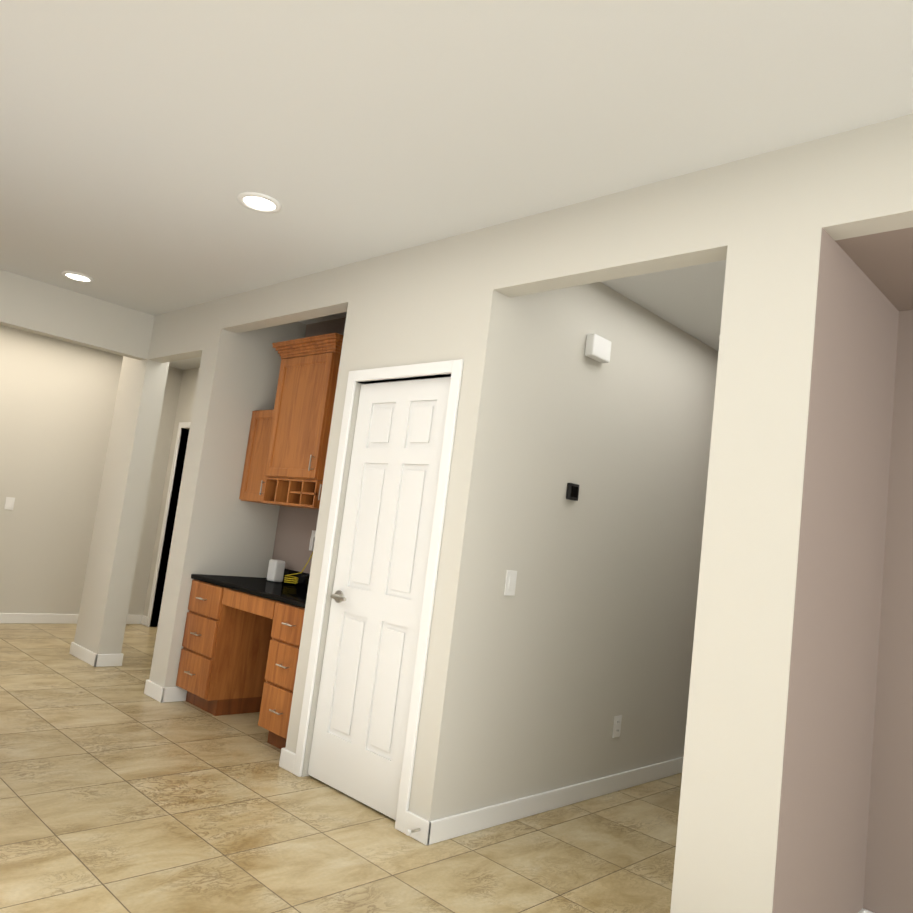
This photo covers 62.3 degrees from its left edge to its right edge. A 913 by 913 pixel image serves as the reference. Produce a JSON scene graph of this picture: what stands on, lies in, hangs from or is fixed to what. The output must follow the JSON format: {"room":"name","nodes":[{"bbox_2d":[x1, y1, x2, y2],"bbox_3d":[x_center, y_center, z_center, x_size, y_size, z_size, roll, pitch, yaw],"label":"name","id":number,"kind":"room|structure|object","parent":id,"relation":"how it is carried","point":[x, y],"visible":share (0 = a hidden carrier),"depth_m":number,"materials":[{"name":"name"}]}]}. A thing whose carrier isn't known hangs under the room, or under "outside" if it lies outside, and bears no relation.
{"room":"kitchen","nodes":[
{"label":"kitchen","id":0,"kind":"room"},
{"bbox_2d":[0,269,154,360],"bbox_3d":[-3.041,-1.084,5.550,0.120,0.360,1.590,1,-9,44],"label":"wall","id":1,"kind":"structure","parent":0,"point":[27,304],"depth_m":5.65,"materials":[{"name":"beige paint"}]},
{"bbox_2d":[0,325,182,614],"bbox_3d":[-4.667,0.075,6.767,0.120,2.780,4.420,1,-9,44],"label":"wall","id":2,"kind":"structure","parent":0,"point":[57,400],"depth_m":7.44,"materials":[{"name":"beige paint"}]},
{"bbox_2d":[4,497,14,509],"label":"outlet plates","id":3,"kind":"object","parent":2,"relation":"attached to","point":[9,504],"depth_m":7.14,"materials":[{"name":"white plastic"}]},
{"bbox_2d":[0,613,146,624],"bbox_3d":[-4.822,1.391,6.533,0.016,0.095,4.300,1,-9,44],"label":"baseboard","id":4,"kind":"structure","parent":2,"relation":"attached to","point":[11,618],"depth_m":7.37,"materials":[{"name":"white wood"}]},
{"bbox_2d":[143,367,199,626],"bbox_3d":[-2.783,0.429,7.896,1.020,2.780,0.120,1,-9,44],"label":"wall","id":5,"kind":"structure","parent":0,"point":[183,394],"depth_m":8.13,"materials":[{"name":"beige paint"}]},
{"bbox_2d":[146,422,190,626],"bbox_3d":[-2.753,0.724,7.788,0.944,2.182,0.136,1,-9,44],"label":"door frame","id":6,"kind":"structure","parent":5,"relation":"attached to","point":[182,425],"depth_m":8.05,"materials":[{"name":"white"}]},
{"bbox_2d":[149,297,305,687],"bbox_3d":[-1.589,0.316,5.512,0.230,2.780,0.800,1,-9,44],"label":"wall","id":7,"kind":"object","parent":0,"point":[221,528],"visible":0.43,"depth_m":5.30,"materials":[{"name":"beige paint"}]},
{"bbox_2d":[272,317,345,573],"bbox_3d":[-0.759,0.381,5.174,1.435,2.780,0.120,1,-9,44],"label":"wall","id":8,"kind":"structure","parent":0,"point":[295,527],"depth_m":5.46,"materials":[{"name":"beige paint"}]},
{"bbox_2d":[239,410,314,508],"bbox_3d":[-1.267,0.018,5.414,0.356,0.655,0.347,1,-9,44],"label":"upper cabinet","id":9,"kind":"object","parent":8,"relation":"attached to","point":[253,487],"depth_m":5.28,"materials":[{"name":"brown wood"}]},
{"bbox_2d":[259,341,341,484],"bbox_3d":[-0.906,-0.252,5.091,0.597,0.855,0.397,1,-9,44],"label":"upper cabinet","id":10,"kind":"object","parent":8,"relation":"attached to","point":[286,451],"depth_m":4.93,"materials":[{"name":"brown wood"}]},
{"bbox_2d":[311,530,315,537],"label":"outlet plates","id":11,"kind":"object","parent":8,"relation":"attached to","point":[313,531],"depth_m":5.27,"materials":[{"name":"white plastic"}]},
{"bbox_2d":[315,361,339,508],"bbox_3d":[-0.522,-0.098,4.720,0.468,0.914,0.347,1,-9,44],"label":"upper cabinet","id":12,"kind":"object","parent":8,"relation":"attached to","point":[317,491],"depth_m":4.75,"materials":[{"name":"brown wood"}]},
{"bbox_2d":[0,623,681,912],"bbox_3d":[-0.667,1.666,3.651,14.000,0.060,12.000,1,-9,44],"label":"floor","id":13,"kind":"structure","parent":0,"point":[121,791],"depth_m":3.24,"materials":[{"name":"beige tile"}]},
{"bbox_2d":[74,356,168,653],"bbox_3d":[-2.717,0.251,6.181,0.500,2.780,0.180,1,-9,44],"label":"wall pier","id":14,"kind":"object","parent":13,"relation":"on","point":[109,577],"visible":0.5,"depth_m":6.04,"materials":[{"name":"beige paint"}]},
{"bbox_2d":[176,569,309,748],"bbox_3d":[-1.133,1.227,4.803,1.429,0.940,0.640,1,-9,44],"label":"built-in desk","id":15,"kind":"object","parent":13,"relation":"on","point":[240,645],"visible":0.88,"depth_m":4.87,"materials":[{"name":"brown wood"}]},
{"bbox_2d":[267,559,284,581],"bbox_3d":[-1.274,0.806,5.336,0.100,0.149,0.080,1,-9,44],"label":"box","id":16,"kind":"object","parent":15,"relation":"on","point":[276,568],"visible":1,"depth_m":5.30,"materials":[{"name":"white plastic"}]},
{"bbox_2d":[284,537,314,583],"bbox_3d":[-1.059,0.716,5.186,0.233,0.332,0.141,1,-9,44],"label":"cable","id":17,"kind":"object","parent":15,"relation":"on","point":[311,548],"visible":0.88,"depth_m":5.19,"materials":[{"name":"yellow plastic"}]},
{"bbox_2d":[670,136,827,912],"bbox_3d":[1.000,0.309,2.530,0.320,2.780,0.120,1,-9,44],"label":"wall pier","id":18,"kind":"object","parent":13,"relation":"on","point":[727,828],"visible":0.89,"depth_m":2.49,"materials":[{"name":"beige paint"}]},
{"bbox_2d":[772,228,834,912],"bbox_3d":[1.097,0.469,2.401,0.003,2.460,0.119,1,-9,44],"label":"wall","id":19,"kind":"structure","parent":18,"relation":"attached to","point":[794,708],"depth_m":2.40,"materials":[{"name":"beige paint"}]},
{"bbox_2d":[0,0,912,369],"bbox_3d":[-0.322,-1.147,3.957,14.000,0.080,12.000,1,-9,44],"label":"ceiling","id":20,"kind":"structure","parent":0,"point":[144,144],"depth_m":2.72,"materials":[{"name":"white paint"}]},
{"bbox_2d":[61,271,93,282],"bbox_3d":[-2.627,-1.244,5.244,0.209,0.010,0.209,7,-6,-1],"label":"recessed light","id":21,"kind":"object","parent":20,"relation":"in","point":[75,276],"depth_m":5.23,"materials":[{"name":"white"}]},
{"bbox_2d":[237,192,281,212],"bbox_3d":[-0.943,-1.214,3.619,0.209,0.010,0.209,7,-6,-1],"label":"recessed light","id":22,"kind":"object","parent":20,"relation":"in","point":[258,202],"depth_m":3.61,"materials":[{"name":"white"}]},
{"bbox_2d":[148,114,912,820],"bbox_3d":[1.029,0.310,2.502,10.000,2.780,0.120,1,-9,44],"label":"wall","id":23,"kind":"structure","parent":0,"point":[482,329],"depth_m":3.43,"materials":[{"name":"beige paint"}]},
{"bbox_2d":[69,642,103,666],"bbox_3d":[-2.945,1.560,5.968,0.532,0.095,0.020,1,-9,44],"label":"baseboard","id":24,"kind":"structure","parent":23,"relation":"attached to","point":[76,650],"depth_m":5.91,"materials":[{"name":"white wood"}]},
{"bbox_2d":[100,653,123,665],"bbox_3d":[-2.813,1.591,6.105,0.532,0.095,0.020,1,-9,44],"label":"baseboard","id":25,"kind":"structure","parent":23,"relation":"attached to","point":[109,659],"depth_m":5.87,"materials":[{"name":"white wood"}]},
{"bbox_2d":[144,679,157,696],"bbox_3d":[-1.712,1.669,5.587,0.016,0.095,1.206,1,-9,44],"label":"baseboard","id":26,"kind":"structure","parent":23,"relation":"attached to","point":[150,687],"depth_m":5.11,"materials":[{"name":"white wood"}]},
{"bbox_2d":[156,685,186,702],"bbox_3d":[-1.710,1.631,5.234,0.016,0.095,0.696,1,-9,44],"label":"baseboard","id":27,"kind":"structure","parent":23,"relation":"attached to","point":[168,694],"depth_m":5.03,"materials":[{"name":"white wood"}]},
{"bbox_2d":[293,359,463,832],"bbox_3d":[-0.365,0.603,3.773,0.857,2.137,0.136,1,-9,44],"label":"door frame","id":28,"kind":"structure","parent":23,"relation":"attached to","point":[454,368],"depth_m":3.59,"materials":[{"name":"white wood"}]},
{"bbox_2d":[308,377,450,819],"bbox_3d":[-0.391,0.625,3.745,0.728,2.057,0.096,1,-9,44],"label":"pantry door","id":29,"kind":"structure","parent":23,"relation":"in","point":[362,712],"depth_m":3.75,"materials":[{"name":"white wood"}]},
{"bbox_2d":[405,828,420,835],"bbox_3d":[-0.183,1.597,3.222,0.021,0.022,0.074,1,-9,44],"label":"door stop","id":30,"kind":"object","parent":23,"relation":"attached to","point":[408,832],"visible":1,"depth_m":3.21,"materials":[{"name":"silver metal"}]},
{"bbox_2d":[858,909,867,912],"bbox_3d":[1.217,1.697,2.537,0.016,0.095,0.906,1,-9,44],"label":"baseboard","id":31,"kind":"structure","parent":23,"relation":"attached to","point":[863,910],"depth_m":2.87,"materials":[{"name":"white"}]},
{"bbox_2d":[449,282,717,815],"bbox_3d":[0.838,0.481,4.290,0.120,2.780,2.210,1,-9,44],"label":"wall","id":32,"kind":"structure","parent":0,"point":[581,638],"depth_m":4.05,"materials":[{"name":"beige paint"}]},
{"bbox_2d":[504,570,516,595],"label":"light switch","id":33,"kind":"object","parent":32,"relation":"attached to","point":[510,583],"depth_m":3.60,"materials":[{"name":"white plastic"}]},
{"bbox_2d":[419,757,683,844],"bbox_3d":[0.678,1.795,4.051,0.016,0.095,2.346,1,-9,44],"label":"baseboard","id":34,"kind":"structure","parent":32,"relation":"attached to","point":[466,823],"depth_m":3.75,"materials":[{"name":"white wood"}]},
{"bbox_2d":[566,483,578,500],"bbox_3d":[0.607,0.184,3.943,0.024,0.085,0.085,1,-9,44],"label":"thermostat","id":35,"kind":"object","parent":32,"relation":"attached to","point":[572,492],"visible":1,"depth_m":3.92,"materials":[{"name":"black plastic"}]},
{"bbox_2d":[585,333,610,362],"bbox_3d":[0.763,-0.581,4.069,0.054,0.120,0.170,1,-9,44],"label":"door chime","id":36,"kind":"object","parent":32,"relation":"attached to","point":[598,348],"visible":1,"depth_m":4.03,"materials":[{"name":"white plastic"}]},
{"bbox_2d":[612,715,621,737],"label":"outlet plates","id":37,"kind":"object","parent":32,"relation":"attached to","point":[617,719],"depth_m":4.29,"materials":[{"name":"white plastic"}]},
{"bbox_2d":[835,227,912,310],"bbox_3d":[3.318,-0.660,1.165,4.876,0.040,0.810,1,-9,44],"label":"ceiling","id":38,"kind":"structure","parent":0,"point":[883,261],"depth_m":2.68,"materials":[{"name":"beige paint"}]},
{"bbox_2d":[863,310,912,912],"bbox_3d":[3.504,0.491,1.379,4.880,2.780,0.120,1,-9,44],"label":"wall","id":39,"kind":"structure","parent":0,"point":[888,887],"depth_m":2.94,"materials":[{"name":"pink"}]},
{"bbox_3d":[1.800,0.497,3.357,0.320,2.780,2.210,1,-9,44],"label":"wall","id":40,"kind":"structure","parent":0,"visible":0},
{"bbox_2d":[787,242,898,912],"bbox_3d":[1.436,0.386,2.748,0.003,2.780,0.810,1,-9,44],"label":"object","id":41,"kind":"structure","parent":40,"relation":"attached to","point":[829,841],"depth_m":2.70,"materials":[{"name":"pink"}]}
]}

